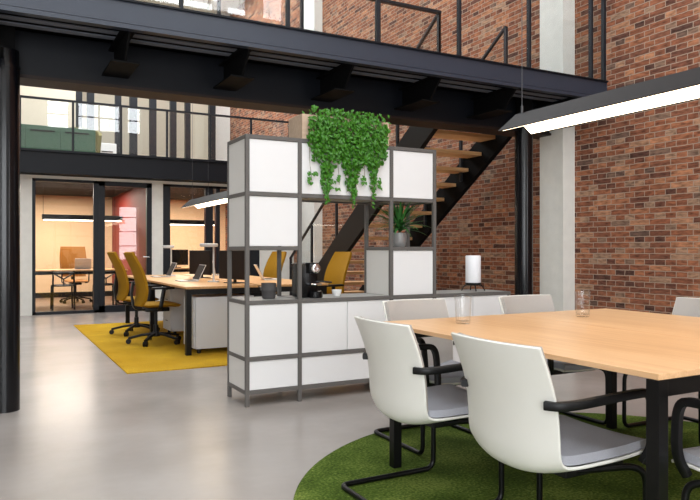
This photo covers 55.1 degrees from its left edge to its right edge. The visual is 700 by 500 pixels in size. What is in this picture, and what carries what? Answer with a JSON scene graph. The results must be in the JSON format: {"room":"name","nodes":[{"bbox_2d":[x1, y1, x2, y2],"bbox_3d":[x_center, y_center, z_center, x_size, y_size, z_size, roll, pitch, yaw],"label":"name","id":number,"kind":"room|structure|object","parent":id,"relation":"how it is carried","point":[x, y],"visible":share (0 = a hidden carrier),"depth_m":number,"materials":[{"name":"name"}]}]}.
{"room":"open-plan office","nodes":[
{"label":"open-plan office","id":0,"kind":"room"},
{"bbox_2d":[20,86,75,127],"bbox_3d":[-9.727,-3.935,13.619,7.734,4.470,0.100,0,0,-28],"label":"wall","id":1,"kind":"structure","parent":0,"point":[33,111],"depth_m":15.12,"materials":[{"name":"white paint"}]},
{"bbox_2d":[76,91,215,159],"bbox_3d":[-4.870,-3.435,16.225,3.290,3.470,0.120,0,0,-28],"label":"trim","id":2,"kind":"structure","parent":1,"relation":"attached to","point":[90,96],"depth_m":16.22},
{"bbox_2d":[20,173,226,199],"bbox_3d":[-7.295,-1.485,13.120,11.550,0.370,4.780,0,0,-28],"label":"ceiling","id":3,"kind":"structure","parent":0,"point":[42,188],"depth_m":14.42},
{"bbox_2d":[42,214,122,221],"bbox_3d":[-5.392,-0.944,13.562,1.520,0.713,0.100,0,0,-28],"label":"pendant lamp","id":4,"kind":"object","parent":3,"relation":"hanging from","point":[57,217],"visible":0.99,"depth_m":13.45,"materials":[{"name":"black plastic"}]},
{"bbox_2d":[43,219,120,221],"bbox_3d":[-5.392,-0.596,13.562,1.460,0.018,0.080,0,0,-28],"label":"diffuser","id":5,"kind":"object","parent":4,"relation":"attached to","point":[108,220],"depth_m":13.51,"materials":[{"name":"white plastic"}]},
{"bbox_2d":[170,220,213,225],"bbox_3d":[-3.718,-0.926,14.914,1.650,0.748,0.100,0,0,-28],"label":"pendant lamp","id":6,"kind":"object","parent":3,"relation":"hanging from","point":[172,222],"visible":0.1,"depth_m":14.93,"materials":[{"name":"black plastic"}]},
{"bbox_2d":[170,224,213,225],"bbox_3d":[-3.718,-0.561,14.914,1.590,0.018,0.080,0,0,-28],"label":"diffuser","id":7,"kind":"object","parent":6,"relation":"attached to","point":[170,224],"depth_m":14.96,"materials":[{"name":"white plastic"}]},
{"bbox_2d":[112,188,145,295],"bbox_3d":[-4.775,-0.085,14.653,0.120,2.430,4.460,0,0,-28],"label":"wall partition","id":8,"kind":"structure","parent":0,"point":[128,235],"depth_m":14.42,"materials":[{"name":"glass"}]},
{"bbox_2d":[36,92,224,292],"bbox_3d":[-8.472,-2.470,15.315,11.550,7.400,0.200,0,0,-28],"label":"wall","id":9,"kind":"structure","parent":0,"point":[51,235],"depth_m":16.56,"materials":[{"name":"beige paint"}]},
{"bbox_2d":[36,291,111,297],"bbox_3d":[-8.420,1.070,15.217,11.550,0.120,0.020,0,0,-28],"label":"baseboard","id":10,"kind":"structure","parent":9,"relation":"attached to","point":[89,293],"depth_m":16.08,"materials":[{"name":"brown metal"}]},
{"bbox_2d":[20,174,293,315],"bbox_3d":[-6.283,-0.090,11.235,11.550,2.440,0.140,0,0,-28],"label":"wall","id":11,"kind":"structure","parent":0,"point":[25,179],"depth_m":12.02,"materials":[{"name":"paint"}]},
{"bbox_2d":[32,178,98,314],"bbox_3d":[-5.038,-0.059,11.902,1.095,2.378,0.100,0,0,-28],"label":"window","id":12,"kind":"structure","parent":11,"relation":"in","point":[95,183],"depth_m":11.98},
{"bbox_2d":[99,181,151,312],"bbox_3d":[-4.125,-0.059,12.346,0.933,2.378,0.181,0,0,-28],"label":"door","id":13,"kind":"structure","parent":11,"relation":"in","point":[102,184],"depth_m":12.21,"materials":[{"name":"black metal"}]},
{"bbox_2d":[163,184,215,286],"bbox_3d":[-3.101,-0.059,12.941,1.029,2.378,0.100,0,0,-28],"label":"window","id":14,"kind":"structure","parent":11,"relation":"in","point":[208,211],"depth_m":12.71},
{"bbox_2d":[214,186,258,286],"bbox_3d":[-2.251,-0.059,13.397,0.900,2.378,0.100,0,0,-28],"label":"window","id":15,"kind":"structure","parent":11,"relation":"in","point":[254,254],"depth_m":13.18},
{"bbox_2d":[137,0,244,14],"bbox_3d":[-3.484,-6.270,6.018,11.550,0.200,20.900,0,0,-28],"label":"ceiling","id":16,"kind":"structure","parent":0,"point":[210,6],"depth_m":16.86,"materials":[{"name":"white paint"}]},
{"bbox_2d":[181,0,226,208],"bbox_3d":[-1.668,-3.393,8.609,0.280,5.555,2.950,0,0,-28],"label":"pendant lamp","id":17,"kind":"object","parent":16,"relation":"hanging from","point":[219,198],"visible":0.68,"depth_m":9.21,"materials":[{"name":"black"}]},
{"bbox_2d":[194,198,226,207],"bbox_3d":[-1.616,-0.666,8.637,0.118,0.102,2.926,0,0,-28],"label":"diffuser","id":18,"kind":"object","parent":17,"relation":"attached to","point":[223,201],"depth_m":9.27,"materials":[{"name":"white plastic"}]},
{"bbox_2d":[498,67,699,134],"bbox_3d":[1.517,-3.417,2.715,0.260,5.507,2.450,0,0,-28],"label":"pendant lamp","id":19,"kind":"object","parent":16,"relation":"hanging from","point":[684,86],"visible":1,"depth_m":3.19,"materials":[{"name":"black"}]},
{"bbox_2d":[524,85,699,133],"bbox_3d":[1.564,-0.704,2.740,0.108,0.081,2.426,0,0,-28],"label":"diffuser","id":20,"kind":"object","parent":19,"relation":"attached to","point":[692,93],"depth_m":3.28,"materials":[{"name":"white plastic"}]},
{"bbox_2d":[0,296,697,499],"bbox_3d":[-3.484,1.180,6.018,11.550,0.100,20.900,0,0,-28],"label":"floor","id":21,"kind":"structure","parent":0,"point":[84,427],"depth_m":4.34,"materials":[{"name":"grey concrete"}]},
{"bbox_2d":[0,24,20,413],"bbox_3d":[-2.429,-0.230,4.728,0.195,2.720,0.195,0,0,-28],"label":"steel column","id":22,"kind":"structure","parent":21,"relation":"on","point":[10,70],"depth_m":4.67,"materials":[{"name":"black metal"}]},
{"bbox_2d":[0,0,608,139],"bbox_3d":[-1.520,-1.915,5.262,8.697,1.339,1.250,0,0,-28],"label":"walkway","id":23,"kind":"object","parent":22,"relation":"on","point":[128,48],"visible":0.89,"depth_m":5.47,"materials":[{"name":"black metal"}]},
{"bbox_2d":[50,271,74,310],"bbox_3d":[-5.467,0.763,12.770,0.412,0.736,0.435,0,0,-28],"label":"chair","id":24,"kind":"object","parent":21,"relation":"on","point":[53,285],"visible":1,"depth_m":12.69,"materials":[{"name":"black metal"}]},
{"bbox_2d":[59,247,91,303],"bbox_3d":[-5.889,0.528,14.434,0.660,1.204,0.676,0,0,-34],"label":"chair","id":25,"kind":"object","parent":21,"relation":"on","point":[68,255],"visible":0.79,"depth_m":14.57,"materials":[{"name":"fabric"}]},
{"bbox_2d":[36,268,127,304],"bbox_3d":[-5.533,0.760,13.486,1.900,0.740,1.000,0,0,-28],"label":"table","id":26,"kind":"object","parent":21,"relation":"on","point":[38,271],"visible":0.25,"depth_m":13.10,"materials":[{"name":"brown wood"}]},
{"bbox_2d":[74,258,90,268],"bbox_3d":[-5.456,0.280,13.680,0.310,0.220,0.272,0,0,-28],"label":"laptop","id":27,"kind":"object","parent":26,"relation":"on","point":[80,263],"visible":0.94,"depth_m":13.58,"materials":[{"name":"silver metal"}]},
{"bbox_2d":[92,271,116,306],"bbox_3d":[-4.807,0.763,13.147,0.412,0.736,0.435,0,0,-28],"label":"chair","id":28,"kind":"object","parent":21,"relation":"on","point":[113,272],"visible":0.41,"depth_m":13.07,"materials":[{"name":"black metal"}]},
{"bbox_2d":[74,321,226,373],"bbox_3d":[-1.734,1.125,8.784,3.050,0.010,4.440,0,0,-28],"label":"carpet","id":29,"kind":"object","parent":21,"relation":"on","point":[161,353],"visible":0.44,"depth_m":7.41,"materials":[{"name":"yellow carpet"}]},
{"bbox_2d":[107,252,159,336],"bbox_3d":[-2.887,0.571,8.998,0.711,1.097,0.660,0,0,-31],"label":"chair","id":30,"kind":"object","parent":29,"relation":"on","point":[123,282],"visible":0.8,"depth_m":8.80,"materials":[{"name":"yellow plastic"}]},
{"bbox_2d":[123,252,180,346],"bbox_3d":[-2.360,0.571,8.078,0.711,1.097,0.660,0,0,-31],"label":"chair","id":31,"kind":"object","parent":29,"relation":"on","point":[140,279],"visible":0.99,"depth_m":7.90,"materials":[{"name":"yellow fabric"}]},
{"bbox_2d":[163,287,203,333],"bbox_3d":[-2.150,0.815,9.117,0.688,0.610,0.420,0,0,-28],"label":"drawer pedestal","id":32,"kind":"object","parent":29,"relation":"on","point":[173,320],"visible":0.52,"depth_m":8.83,"materials":[{"name":"white plastic"}]},
{"bbox_2d":[184,293,253,352],"bbox_3d":[-1.483,0.815,7.557,0.688,0.610,0.420,0,0,-28],"label":"drawer pedestal","id":33,"kind":"object","parent":29,"relation":"on","point":[209,311],"visible":0.48,"depth_m":7.30,"materials":[{"name":"white plastic"}]},
{"bbox_2d":[125,274,327,355],"bbox_3d":[-1.864,0.755,9.100,1.680,0.730,3.680,0,0,-28],"label":"desk","id":34,"kind":"object","parent":29,"relation":"on","point":[202,286],"visible":0.5,"depth_m":7.66,"materials":[{"name":"brown wood"}]},
{"bbox_2d":[150,263,176,277],"bbox_3d":[-2.688,0.288,9.681,0.317,0.205,0.310,0,0,-27],"label":"laptop","id":35,"kind":"object","parent":34,"relation":"on","point":[173,265],"visible":1,"depth_m":9.65,"materials":[{"name":"silver metal"}]},
{"bbox_2d":[163,245,175,275],"bbox_3d":[-2.711,0.159,10.076,0.200,0.462,0.170,0,0,-28],"label":"desk lamp","id":36,"kind":"object","parent":34,"relation":"on","point":[164,246],"visible":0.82,"depth_m":10.05,"materials":[{"name":"metal"}]},
{"bbox_2d":[175,265,205,281],"bbox_3d":[-1.993,0.288,8.386,0.317,0.205,0.310,0,0,-27],"label":"laptop","id":37,"kind":"object","parent":34,"relation":"on","point":[196,278],"visible":1,"depth_m":8.36,"materials":[{"name":"silver metal"}]},
{"bbox_2d":[189,250,211,277],"bbox_3d":[-2.087,0.198,9.441,0.170,0.385,0.600,0,0,-41],"label":"monitor","id":38,"kind":"object","parent":34,"relation":"on","point":[196,257],"visible":0.86,"depth_m":9.39,"materials":[{"name":"black plastic"}]},
{"bbox_2d":[200,243,219,281],"bbox_3d":[-1.710,0.154,8.184,0.245,0.472,0.220,0,0,-28],"label":"desk lamp","id":39,"kind":"object","parent":34,"relation":"on","point":[213,245],"visible":0.95,"depth_m":8.16,"materials":[{"name":"metal"}]},
{"bbox_2d":[219,250,244,283],"bbox_3d":[-1.363,0.198,7.922,0.170,0.385,0.600,0,0,-41],"label":"monitor","id":40,"kind":"object","parent":34,"relation":"on","point":[238,256],"visible":0.62,"depth_m":7.85,"materials":[{"name":"black plastic"}]},
{"bbox_2d":[254,264,281,279],"bbox_3d":[-1.078,0.290,8.768,0.326,0.200,0.310,0,0,-14],"label":"laptop","id":41,"kind":"object","parent":34,"relation":"on","point":[256,266],"visible":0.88,"depth_m":8.70,"materials":[{"name":"silver metal"}]},
{"bbox_2d":[263,251,286,294],"bbox_3d":[-1.337,0.571,10.448,0.711,1.097,0.660,0,0,-40],"label":"chair","id":42,"kind":"object","parent":29,"relation":"on","point":[270,270],"visible":0.15,"depth_m":10.66,"materials":[{"name":"yellow fabric"}]},
{"bbox_2d":[324,252,351,293],"bbox_3d":[-0.323,0.571,8.663,0.711,1.097,0.660,0,0,-34],"label":"chair","id":43,"kind":"object","parent":29,"relation":"on","point":[337,268],"visible":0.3,"depth_m":8.81,"materials":[{"name":"yellow fabric"}]},
{"bbox_2d":[173,267,188,271],"bbox_3d":[-3.584,0.760,14.929,1.900,0.740,0.900,0,0,-28],"label":"table","id":44,"kind":"object","parent":21,"relation":"on","point":[182,269],"visible":0.06,"depth_m":14.44,"materials":[{"name":"brown wood"}]},
{"bbox_2d":[172,250,187,267],"bbox_3d":[-3.848,0.190,14.788,0.560,0.400,0.160,0,0,-28],"label":"monitor","id":45,"kind":"object","parent":44,"relation":"on","point":[180,257],"visible":0.5,"depth_m":14.82,"materials":[{"name":"black plastic"}]},
{"bbox_2d":[227,134,510,407],"bbox_3d":[0.241,0.148,5.577,2.471,1.964,0.429,0,0,-28],"label":"shelving unit","id":46,"kind":"object","parent":21,"relation":"on","point":[280,343],"visible":0.72,"depth_m":5.07,"materials":[{"name":"white metal"}]},
{"bbox_2d":[232,292,261,296],"bbox_3d":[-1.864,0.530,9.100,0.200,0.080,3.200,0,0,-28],"label":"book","id":47,"kind":"object","parent":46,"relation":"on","point":[255,294],"depth_m":7.71,"materials":[{"name":"white paper"}]},
{"bbox_2d":[260,283,276,298],"bbox_3d":[-0.617,0.308,5.088,0.116,0.116,0.116,0,0,7],"label":"pot","id":48,"kind":"object","parent":46,"relation":"on","point":[268,290],"visible":1,"depth_m":5.04,"materials":[{"name":"black ceramic"}]},
{"bbox_2d":[292,263,331,297],"bbox_3d":[-0.288,0.233,5.207,0.271,0.268,0.231,0,0,-28],"label":"coffee machine","id":49,"kind":"object","parent":46,"relation":"on","point":[309,270],"visible":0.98,"depth_m":5.13,"materials":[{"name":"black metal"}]},
{"bbox_2d":[308,291,322,297],"bbox_3d":[-0.265,0.342,5.152,0.112,0.050,0.112,0,0,-28],"label":"drip tray","id":50,"kind":"object","parent":49,"relation":"on","point":[311,294],"depth_m":5.11,"materials":[{"name":"black plastic"}]},
{"bbox_2d":[332,289,340,295],"bbox_3d":[-0.106,0.341,5.316,0.080,0.052,0.080,0,0,-28],"label":"espresso cup","id":51,"kind":"object","parent":46,"relation":"on","point":[336,292],"visible":1,"depth_m":5.29,"materials":[{"name":"white ceramic"}]},
{"bbox_2d":[289,104,390,208],"bbox_3d":[-0.053,-0.696,5.260,0.760,0.764,0.390,0,0,-28],"label":"potted plant","id":52,"kind":"object","parent":46,"relation":"on","point":[350,132],"visible":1,"depth_m":5.13,"materials":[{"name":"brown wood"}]},
{"bbox_2d":[365,200,430,246],"bbox_3d":[0.414,-0.260,5.595,0.577,0.467,0.584,0,0,-3],"label":"potted plant","id":53,"kind":"object","parent":46,"relation":"on","point":[399,239],"visible":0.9,"depth_m":5.58,"materials":[{"name":"green plant"}]},
{"bbox_2d":[461,255,484,290],"bbox_3d":[1.102,0.207,6.005,0.159,0.316,0.159,0,0,42],"label":"table lamp","id":54,"kind":"object","parent":46,"relation":"on","point":[472,262],"visible":1,"depth_m":5.95,"materials":[{"name":"white glass"}]},
{"bbox_2d":[289,13,511,294],"bbox_3d":[0.420,-0.724,9.275,1.110,3.708,4.110,0,0,-28],"label":"staircase","id":55,"kind":"structure","parent":21,"relation":"on","point":[472,163],"depth_m":8.52,"materials":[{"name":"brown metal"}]},
{"bbox_2d":[293,412,699,499],"bbox_3d":[1.339,1.123,3.045,3.190,0.013,3.190,0,0,-28],"label":"carpet","id":56,"kind":"object","parent":21,"relation":"on","point":[462,469],"visible":0.46,"depth_m":3.32,"materials":[{"name":"green carpet"}]},
{"bbox_2d":[341,316,503,499],"bbox_3d":[0.342,0.712,3.066,0.627,0.810,0.559,0,0,-28],"label":"chair","id":57,"kind":"object","parent":56,"relation":"on","point":[399,389],"visible":0.81,"depth_m":2.92,"materials":[{"name":"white plastic"}]},
{"bbox_2d":[374,299,472,454],"bbox_3d":[0.511,0.712,3.944,0.559,0.810,0.627,0,0,-28],"label":"chair","id":58,"kind":"object","parent":56,"relation":"on","point":[406,309],"visible":0.38,"depth_m":4.12,"materials":[{"name":"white plastic"}]},
{"bbox_2d":[383,308,699,499],"bbox_3d":[1.315,0.750,3.239,1.744,0.734,1.716,0,0,-28],"label":"meeting table","id":59,"kind":"object","parent":56,"relation":"on","point":[664,349],"visible":0.76,"depth_m":2.90,"materials":[{"name":"brown wood"}]},
{"bbox_2d":[451,332,645,499],"bbox_3d":[0.703,0.712,2.437,0.627,0.810,0.559,0,0,-28],"label":"chair","id":60,"kind":"object","parent":56,"relation":"on","point":[513,406],"visible":0.96,"depth_m":2.28,"materials":[{"name":"white plastic"}]},
{"bbox_2d":[498,295,605,424],"bbox_3d":[1.296,0.712,4.332,0.559,0.810,0.627,0,0,-28],"label":"chair","id":61,"kind":"object","parent":56,"relation":"on","point":[514,304],"visible":0.27,"depth_m":4.46,"materials":[{"name":"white plastic"}]},
{"bbox_2d":[622,297,699,444],"bbox_3d":[2.038,0.712,4.078,0.627,0.810,0.559,0,0,-28],"label":"chair","id":62,"kind":"object","parent":56,"relation":"on","point":[683,306],"visible":0.09,"depth_m":4.27,"materials":[{"name":"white plastic"}]},
{"bbox_2d":[671,397,699,499],"bbox_3d":[1.424,0.712,2.104,0.559,0.810,0.627,0,0,-28],"label":"chair","id":63,"kind":"object","parent":56,"relation":"on","point":[684,459],"visible":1,"depth_m":2.19,"materials":[{"name":"black plastic"}]},
{"bbox_2d":[514,97,532,294],"bbox_3d":[1.814,-0.230,7.005,0.195,2.720,0.195,0,0,-28],"label":"steel column","id":64,"kind":"structure","parent":21,"relation":"on","point":[523,138],"depth_m":6.93,"materials":[{"name":"black metal"}]},
{"bbox_2d":[225,0,699,314],"bbox_3d":[1.644,-2.470,8.939,0.250,7.400,21.200,0,0,-28],"label":"wall","id":65,"kind":"structure","parent":0,"point":[637,175],"depth_m":7.00,"materials":[{"name":"red brick"}]},
{"bbox_2d":[20,147,226,162],"bbox_3d":[-6.122,-1.690,10.935,11.550,0.040,0.140,0,0,-28],"label":"trim","id":66,"kind":"structure","parent":65,"relation":"attached to","point":[25,149],"depth_m":11.95,"materials":[{"name":"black metal"}]},
{"bbox_2d":[20,95,288,159],"bbox_3d":[-4.790,-2.149,11.615,8.540,0.878,0.050,0,0,-28],"label":"metal railing","id":67,"kind":"object","parent":66,"relation":"on","point":[21,96],"visible":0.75,"depth_m":12.15,"materials":[{"name":"black metal"}]},
{"bbox_2d":[20,150,226,182],"bbox_3d":[-6.122,-1.502,10.935,11.550,0.396,0.060,0,0,-28],"label":"trim","id":68,"kind":"structure","parent":65,"relation":"attached to","point":[29,160],"depth_m":11.98,"materials":[{"name":"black metal"}]},
{"bbox_2d":[214,12,229,160],"bbox_3d":[-3.417,-3.935,17.686,0.400,4.470,0.400,0,0,-28],"label":"column","id":69,"kind":"structure","parent":65,"relation":"attached to","point":[222,123],"depth_m":17.50,"materials":[{"name":"white paint"}]},
{"bbox_2d":[302,0,321,262],"bbox_3d":[-0.751,-2.520,12.960,0.170,7.300,0.650,0,0,-28],"label":"trim","id":70,"kind":"structure","parent":65,"relation":"attached to","point":[312,8],"depth_m":12.70,"materials":[{"name":"paint"}]},
{"bbox_2d":[540,0,574,310],"bbox_3d":[2.263,-2.520,7.336,0.175,7.300,0.342,0,0,-28],"label":"column","id":71,"kind":"structure","parent":65,"relation":"attached to","point":[557,17],"depth_m":7.22,"materials":[{"name":"paint"}]},
{"bbox_3d":[-7.280,-1.685,13.094,11.550,0.030,4.840,0,0,-28],"label":"floor","id":72,"kind":"structure","parent":0,"visible":0},
{"bbox_2d":[21,124,95,151],"bbox_3d":[-5.817,-2.060,13.371,1.350,0.720,0.535,0,0,-28],"label":"base cabinet","id":73,"kind":"object","parent":72,"relation":"on","point":[32,136],"visible":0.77,"depth_m":13.14,"materials":[{"name":"paint"}]},
{"bbox_2d":[69,127,101,152],"bbox_3d":[-5.741,-2.183,14.339,0.817,0.974,0.720,0,0,-28],"label":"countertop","id":74,"kind":"structure","parent":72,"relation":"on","point":[98,134],"depth_m":14.40,"materials":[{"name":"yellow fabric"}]},
{"bbox_2d":[100,143,115,153],"bbox_3d":[-5.490,-2.040,15.098,0.440,0.680,0.400,0,0,-28],"label":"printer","id":75,"kind":"object","parent":72,"relation":"on","point":[105,147],"visible":0.2,"depth_m":14.95,"materials":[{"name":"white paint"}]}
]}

